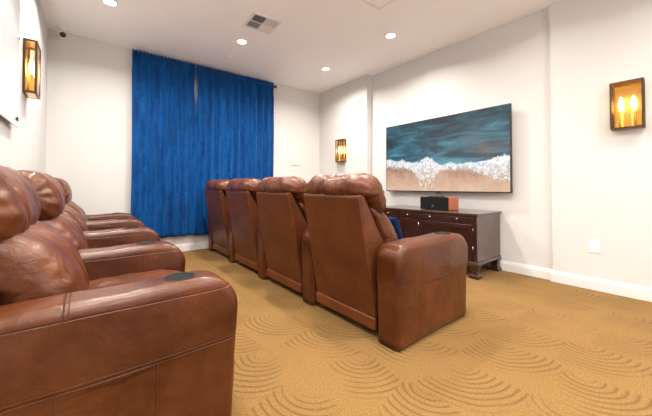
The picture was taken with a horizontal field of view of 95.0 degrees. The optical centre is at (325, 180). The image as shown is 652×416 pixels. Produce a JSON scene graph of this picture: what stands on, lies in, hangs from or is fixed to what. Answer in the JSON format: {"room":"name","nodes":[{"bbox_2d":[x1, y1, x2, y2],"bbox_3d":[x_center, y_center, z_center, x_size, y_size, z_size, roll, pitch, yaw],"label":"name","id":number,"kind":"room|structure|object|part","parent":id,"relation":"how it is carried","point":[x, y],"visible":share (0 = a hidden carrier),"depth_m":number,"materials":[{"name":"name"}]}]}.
{"room":"home theater","nodes":[
{"label":"home theater","id":0,"kind":"room"},
{"bbox_2d":[0,0,47,172],"bbox_3d":[-1.088,-0.423,0.644,0.120,2.740,7.187,1,-1,-38],"label":"wall","id":1,"kind":"structure","parent":0,"point":[23,147],"depth_m":2.45,"materials":[{"name":"grey paint"}]},
{"bbox_2d":[0,0,19,127],"bbox_3d":[-1.519,-0.851,1.326,0.039,1.000,1.540,1,-1,-38],"label":"wall panel","id":2,"kind":"object","parent":1,"relation":"attached to","point":[9,9],"visible":1,"depth_m":1.72,"materials":[{"name":"white plastic"}]},
{"bbox_2d":[22,38,40,98],"bbox_3d":[-2.266,-0.854,2.303,0.078,0.400,0.204,1,-1,-38],"label":"wall sconce","id":3,"kind":"object","parent":1,"relation":"attached to","point":[31,73],"visible":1,"depth_m":2.23,"materials":[{"name":"glass"}]},
{"bbox_3d":[-2.266,-0.658,2.300,0.048,0.005,0.174,1,-1,-38],"label":"plate","id":4,"kind":"part","parent":3,"relation":"part of","materials":[{"name":"gold metal"}]},
{"bbox_2d":[46,29,318,244],"bbox_3d":[-1.577,-0.352,4.759,4.212,2.740,0.120,1,-1,-38],"label":"wall","id":5,"kind":"structure","parent":0,"point":[89,116],"depth_m":3.74,"materials":[{"name":"grey paint"}]},
{"bbox_2d":[175,241,208,250],"bbox_3d":[-1.661,0.961,4.582,3.889,0.108,0.016,1,-1,-38],"label":"baseboard","id":6,"kind":"structure","parent":5,"relation":"attached to","point":[204,244],"depth_m":4.36,"materials":[{"name":"white paint"}]},
{"bbox_2d":[134,53,276,87],"bbox_3d":[-1.689,-1.640,4.564,2.097,0.060,0.082,1,-1,-38],"label":"curtain rod","id":7,"kind":"object","parent":5,"relation":"attached to","point":[274,86],"visible":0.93,"depth_m":4.44,"materials":[{"name":"brown metal"}]},
{"bbox_2d":[131,49,195,237],"bbox_3d":[-2.211,-0.471,4.108,0.793,2.495,0.070,1,-1,-38],"label":"curtain","id":8,"kind":"object","parent":7,"relation":"hanging from","point":[163,174],"visible":0.98,"depth_m":4.09,"materials":[{"name":"blue fabric"}]},
{"bbox_2d":[195,64,273,235],"bbox_3d":[-1.402,-0.452,4.747,1.285,2.510,0.069,1,-1,-38],"label":"curtain","id":9,"kind":"object","parent":7,"relation":"hanging from","point":[235,116],"visible":0.77,"depth_m":4.67,"materials":[{"name":"blue fabric"}]},
{"bbox_2d":[291,154,299,165],"bbox_3d":[-0.554,-0.379,5.479,0.200,0.200,0.018,1,-1,-38],"label":"wall plate","id":10,"kind":"object","parent":5,"relation":"attached to","point":[295,159],"visible":1,"depth_m":5.47,"materials":[{"name":"beige plastic"}]},
{"bbox_2d":[40,0,560,93],"bbox_3d":[0.573,-1.820,1.979,4.352,0.100,7.187,1,-1,-38],"label":"ceiling","id":11,"kind":"structure","parent":0,"point":[347,37],"depth_m":3.47,"materials":[{"name":"white paint"}]},
{"bbox_2d":[56,26,66,37],"bbox_3d":[-3.011,-1.685,3.401,0.090,0.122,0.107,1,-1,-38],"label":"security camera","id":12,"kind":"object","parent":11,"relation":"attached to","point":[60,33],"visible":1,"depth_m":3.38,"materials":[{"name":"white plastic"}]},
{"bbox_2d":[101,0,118,6],"bbox_3d":[-2.119,-1.749,2.932,0.148,0.009,0.148,1,-1,-38],"label":"recessed light","id":13,"kind":"object","parent":11,"relation":"in","point":[113,3],"visible":1,"depth_m":2.94,"materials":[{"name":"white plastic"}]},
{"bbox_2d":[236,39,247,44],"bbox_3d":[-1.052,-1.735,3.736,0.148,0.009,0.148,1,-1,-38],"label":"recessed light","id":14,"kind":"object","parent":11,"relation":"in","point":[239,41],"visible":1,"depth_m":3.73,"materials":[{"name":"white plastic"}]},
{"bbox_2d":[243,12,281,34],"bbox_3d":[-0.707,-1.741,3.320,0.330,0.012,0.330,1,-1,-35],"label":"ceiling vent","id":15,"kind":"object","parent":11,"relation":"in","point":[256,21],"visible":1,"depth_m":3.30,"materials":[{"name":"white metal"}]},
{"bbox_2d":[321,67,330,70],"bbox_3d":[-0.003,-1.720,4.602,0.148,0.009,0.148,1,-1,-38],"label":"recessed light","id":16,"kind":"object","parent":11,"relation":"in","point":[322,68],"visible":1,"depth_m":4.59,"materials":[{"name":"white plastic"}]},
{"bbox_2d":[361,0,394,9],"bbox_3d":[0.492,-1.753,2.632,0.595,0.012,0.595,1,-1,-38],"label":"ceiling hatch","id":17,"kind":"object","parent":11,"relation":"attached to","point":[378,4],"visible":1,"depth_m":2.94,"materials":[{"name":"white paint"}]},
{"bbox_3d":[0.492,-1.756,2.632,0.531,0.006,0.531,1,-1,-38],"label":"panel","id":18,"kind":"part","parent":17,"relation":"part of","materials":[{"name":"white paint"}]},
{"bbox_2d":[384,32,396,38],"bbox_3d":[0.775,-1.738,3.585,0.148,0.009,0.148,1,-1,-38],"label":"recessed light","id":19,"kind":"object","parent":11,"relation":"in","point":[390,35],"visible":1,"depth_m":3.58,"materials":[{"name":"white plastic"}]},
{"bbox_2d":[182,248,651,415],"bbox_3d":[0.573,1.020,1.930,4.352,0.100,7.187,1,-1,-38],"label":"floor","id":20,"kind":"structure","parent":0,"point":[523,345],"depth_m":1.64,"materials":[{"name":"carpet"}]},
{"bbox_2d":[54,177,144,230],"bbox_3d":[-2.514,0.481,3.198,0.899,1.025,1.012,1,-1,-38],"label":"recliner","id":21,"kind":"object","parent":20,"relation":"on","point":[95,222],"visible":0.16,"depth_m":2.98,"materials":[{"name":"brown leather"}]},
{"bbox_2d":[66,201,87,220],"bbox_3d":[-2.644,0.385,3.097,0.311,0.420,0.610,1,-1,-38],"label":"lumbar cushion","id":22,"kind":"object","parent":21,"relation":"on","point":[70,203],"depth_m":2.99,"materials":[{"name":"brown leather"}]},
{"bbox_3d":[-2.722,0.698,3.552,0.783,0.603,0.192,1,-1,-38],"label":"armrest","id":23,"kind":"part","parent":21,"relation":"part of","materials":[{"name":"brown leather"}]},
{"bbox_3d":[-2.214,0.687,2.908,0.783,0.603,0.192,1,-1,-38],"label":"armrest","id":24,"kind":"part","parent":21,"relation":"part of","materials":[{"name":"brown leather"}]},
{"bbox_2d":[17,170,184,280],"bbox_3d":[-1.437,0.458,1.847,0.883,1.025,0.836,1,-1,-38],"label":"recliner","id":25,"kind":"object","parent":20,"relation":"on","point":[105,262],"visible":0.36,"depth_m":1.63,"materials":[{"name":"brown leather"}]},
{"bbox_2d":[38,212,88,249],"bbox_3d":[-1.628,0.363,1.810,0.311,0.420,0.610,1,-1,-38],"label":"lumbar cushion","id":26,"kind":"object","parent":25,"relation":"on","point":[60,221],"depth_m":1.66,"materials":[{"name":"brown leather"}]},
{"bbox_3d":[-1.198,0.665,1.621,0.783,0.603,0.192,1,-1,-38],"label":"armrest","id":27,"kind":"part","parent":25,"relation":"part of","materials":[{"name":"brown leather"}]},
{"bbox_2d":[59,182,159,248],"bbox_3d":[-1.957,0.469,2.479,0.929,1.025,0.840,1,-1,-38],"label":"recliner","id":28,"kind":"object","parent":20,"relation":"on","point":[127,235],"visible":0.18,"depth_m":2.29,"materials":[{"name":"brown leather"}]},
{"bbox_2d":[63,204,88,230],"bbox_3d":[-2.136,0.374,2.454,0.311,0.420,0.610,1,-1,-38],"label":"lumbar cushion","id":29,"kind":"object","parent":28,"relation":"on","point":[69,211],"depth_m":2.36,"materials":[{"name":"brown leather"}]},
{"bbox_3d":[-1.706,0.676,2.265,0.783,0.603,0.192,1,-1,-38],"label":"armrest","id":30,"kind":"part","parent":28,"relation":"part of","materials":[{"name":"brown leather"}]},
{"bbox_2d":[0,165,237,415],"bbox_3d":[-0.941,0.447,1.192,0.929,1.025,0.840,1,-1,-38],"label":"recliner","id":31,"kind":"object","parent":20,"relation":"on","point":[155,342],"visible":1,"depth_m":0.94,"materials":[{"name":"brown leather"}]},
{"bbox_2d":[0,221,88,305],"bbox_3d":[-1.120,0.352,1.167,0.311,0.420,0.610,1,-1,-38],"label":"lumbar cushion","id":32,"kind":"object","parent":31,"relation":"on","point":[37,261],"depth_m":0.96,"materials":[{"name":"brown leather"}]},
{"bbox_3d":[-0.691,0.654,0.978,0.783,0.603,0.192,1,-1,-38],"label":"armrest","id":33,"kind":"part","parent":31,"relation":"part of","materials":[{"name":"brown leather"}]},
{"bbox_2d":[89,270,180,289],"bbox_3d":[-0.901,0.581,1.337,0.647,0.200,0.615,1,-1,-38],"label":"seat cushion","id":34,"kind":"object","parent":31,"relation":"on","point":[131,277],"depth_m":1.49,"materials":[{"name":"brown leather"}]},
{"bbox_2d":[205,179,237,262],"bbox_3d":[-1.167,0.498,4.197,0.899,1.025,1.012,1,-1,-38],"label":"recliner","id":35,"kind":"object","parent":20,"relation":"on","point":[220,235],"visible":0.27,"depth_m":3.85,"materials":[{"name":"brown leather"}]},
{"bbox_3d":[-1.375,0.716,4.551,0.783,0.603,0.192,1,-1,-38],"label":"armrest","id":36,"kind":"part","parent":35,"relation":"part of","materials":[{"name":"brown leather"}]},
{"bbox_3d":[-1.403,0.922,4.005,0.030,0.077,0.606,1,-1,-38],"label":"rail","id":37,"kind":"part","parent":35,"relation":"part of","materials":[{"name":"brown leather"}]},
{"bbox_3d":[-0.867,0.704,3.908,0.783,0.603,0.192,1,-1,-38],"label":"armrest","id":38,"kind":"part","parent":35,"relation":"part of","materials":[{"name":"brown leather"}]},
{"bbox_2d":[226,178,269,279],"bbox_3d":[-0.602,0.486,3.484,0.910,1.025,0.840,1,-1,-38],"label":"recliner","id":39,"kind":"object","parent":20,"relation":"on","point":[240,193],"visible":0.31,"depth_m":3.18,"materials":[{"name":"brown leather"}]},
{"bbox_3d":[-0.895,0.911,3.361,0.030,0.077,0.606,1,-1,-38],"label":"rail","id":40,"kind":"part","parent":39,"relation":"part of","materials":[{"name":"brown leather"}]},
{"bbox_3d":[-0.359,0.693,3.264,0.783,0.603,0.192,1,-1,-38],"label":"armrest","id":41,"kind":"part","parent":39,"relation":"part of","materials":[{"name":"brown leather"}]},
{"bbox_2d":[256,176,318,305],"bbox_3d":[-0.094,0.475,2.841,0.910,1.025,0.840,1,-1,-38],"label":"recliner","id":42,"kind":"object","parent":20,"relation":"on","point":[280,200],"visible":0.43,"depth_m":2.53,"materials":[{"name":"brown leather"}]},
{"bbox_3d":[-0.387,0.900,2.718,0.030,0.077,0.606,1,-1,-38],"label":"rail","id":43,"kind":"part","parent":42,"relation":"part of","materials":[{"name":"brown leather"}]},
{"bbox_2d":[296,201,307,225],"bbox_3d":[-0.280,0.380,2.810,0.311,0.420,0.610,1,-1,-38],"label":"lumbar cushion","id":44,"kind":"object","parent":42,"relation":"on","point":[301,211],"depth_m":2.51,"materials":[{"name":"brown leather"}]},
{"bbox_3d":[0.149,0.682,2.621,0.783,0.603,0.192,1,-1,-38],"label":"armrest","id":45,"kind":"part","parent":42,"relation":"part of","materials":[{"name":"brown leather"}]},
{"bbox_2d":[304,173,467,351],"bbox_3d":[0.426,0.464,2.203,0.938,1.025,0.846,1,-1,-38],"label":"recliner","id":46,"kind":"object","parent":20,"relation":"on","point":[404,290],"visible":1,"depth_m":1.88,"materials":[{"name":"brown leather"}]},
{"bbox_3d":[0.121,0.888,2.074,0.030,0.077,0.606,1,-1,-38],"label":"rail","id":47,"kind":"part","parent":46,"relation":"part of","materials":[{"name":"brown leather"}]},
{"bbox_2d":[369,207,397,242],"bbox_3d":[0.228,0.369,2.166,0.311,0.420,0.610,1,-1,-38],"label":"lumbar cushion","id":48,"kind":"object","parent":46,"relation":"on","point":[382,230],"depth_m":1.88,"materials":[{"name":"brown leather"}]},
{"bbox_2d":[388,217,402,239],"bbox_3d":[0.441,0.410,2.252,0.188,0.311,0.348,1,-1,-35],"label":"throw pillow","id":49,"kind":"object","parent":46,"relation":"on","point":[394,220],"visible":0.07,"depth_m":2.10,"materials":[{"name":"blue fabric"}]},
{"bbox_3d":[0.667,0.671,1.985,0.810,0.603,0.203,1,-1,-38],"label":"armrest","id":50,"kind":"part","parent":46,"relation":"part of","materials":[{"name":"brown leather"}]},
{"bbox_2d":[383,205,501,279],"bbox_3d":[1.300,0.672,3.671,0.578,0.655,1.376,1,-1,-38],"label":"media console","id":51,"kind":"object","parent":20,"relation":"on","point":[480,229],"visible":0.53,"depth_m":3.22,"materials":[{"name":"brown wood"}]},
{"bbox_3d":[0.818,0.420,3.868,0.018,0.057,0.284,1,-1,-38],"label":"drawer","id":52,"kind":"part","parent":51,"relation":"part of","materials":[{"name":"brown wood"}]},
{"bbox_3d":[1.003,0.416,3.632,0.018,0.057,0.284,1,-1,-38],"label":"drawer","id":53,"kind":"part","parent":51,"relation":"part of","materials":[{"name":"brown wood"}]},
{"bbox_3d":[1.003,0.646,3.628,0.018,0.370,0.284,1,-1,-38],"label":"door","id":54,"kind":"part","parent":51,"relation":"part of","materials":[{"name":"brown wood"}]},
{"bbox_3d":[1.192,0.412,3.393,0.018,0.057,0.294,1,-1,-38],"label":"drawer","id":55,"kind":"part","parent":51,"relation":"part of","materials":[{"name":"brown wood"}]},
{"bbox_3d":[1.192,0.642,3.389,0.018,0.370,0.294,1,-1,-38],"label":"door","id":56,"kind":"part","parent":51,"relation":"part of","materials":[{"name":"brown wood"}]},
{"bbox_3d":[1.099,0.609,3.514,0.014,0.475,1.336,1,-1,-38],"label":"frame","id":57,"kind":"part","parent":51,"relation":"part of","materials":[{"name":"brown wood"}]},
{"bbox_2d":[420,196,458,210],"bbox_3d":[1.339,0.259,3.549,0.236,0.158,0.370,1,-1,-38],"label":"speaker","id":58,"kind":"object","parent":51,"relation":"on","point":[426,202],"visible":1,"depth_m":3.44},
{"bbox_2d":[420,197,448,210],"bbox_3d":[1.257,0.263,3.482,0.017,0.148,0.361,1,-1,-38],"label":"grille","id":59,"kind":"object","parent":58,"relation":"attached to","point":[434,203],"depth_m":3.46,"materials":[{"name":"black fabric"}]},
{"bbox_3d":[1.387,0.408,3.146,0.018,0.057,0.304,1,-1,-38],"label":"drawer","id":60,"kind":"part","parent":51,"relation":"part of","materials":[{"name":"brown wood"}]},
{"bbox_3d":[1.387,0.637,3.142,0.018,0.370,0.304,1,-1,-38],"label":"door","id":61,"kind":"part","parent":51,"relation":"part of","materials":[{"name":"brown wood"}]},
{"bbox_3d":[1.306,0.848,3.673,0.557,0.032,1.356,1,-1,-38],"label":"plinth moulding","id":62,"kind":"part","parent":51,"relation":"part of","materials":[{"name":"brown wood"}]},
{"bbox_2d":[319,0,651,287],"bbox_3d":[2.145,-0.379,3.195,0.307,2.740,6.947,1,-1,-38],"label":"wall","id":63,"kind":"structure","parent":0,"point":[577,180],"depth_m":2.97,"materials":[{"name":"grey paint"}]},
{"bbox_2d":[335,139,345,162],"bbox_3d":[0.258,-0.528,5.277,0.078,0.400,0.204,1,-1,-38],"label":"wall sconce","id":64,"kind":"object","parent":63,"relation":"attached to","point":[340,144],"visible":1,"depth_m":5.22,"materials":[{"name":"gold metal"}]},
{"bbox_2d":[386,103,512,192],"bbox_3d":[1.478,-0.328,3.886,0.098,0.982,1.712,1,-1,-38],"label":"television","id":65,"kind":"object","parent":63,"relation":"attached to","point":[470,151],"visible":1,"depth_m":3.68,"materials":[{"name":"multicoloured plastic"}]},
{"bbox_2d":[482,260,651,301],"bbox_3d":[2.060,0.936,3.105,0.123,0.108,6.947,1,-1,-38],"label":"baseboard","id":66,"kind":"structure","parent":63,"relation":"attached to","point":[612,287],"depth_m":2.75,"materials":[{"name":"white paint"}]},
{"bbox_2d":[589,239,599,252],"bbox_3d":[2.417,0.590,2.690,0.010,0.115,0.072,1,-1,-38],"label":"power outlet","id":67,"kind":"object","parent":63,"relation":"attached to","point":[594,245],"visible":1,"depth_m":2.69,"materials":[{"name":"white plastic"}]},
{"bbox_2d":[609,77,645,130],"bbox_3d":[2.531,-0.636,2.512,0.078,0.400,0.204,1,-1,-38],"label":"wall sconce","id":68,"kind":"object","parent":63,"relation":"attached to","point":[627,98],"visible":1,"depth_m":2.48,"materials":[{"name":"gold metal"}]}
]}

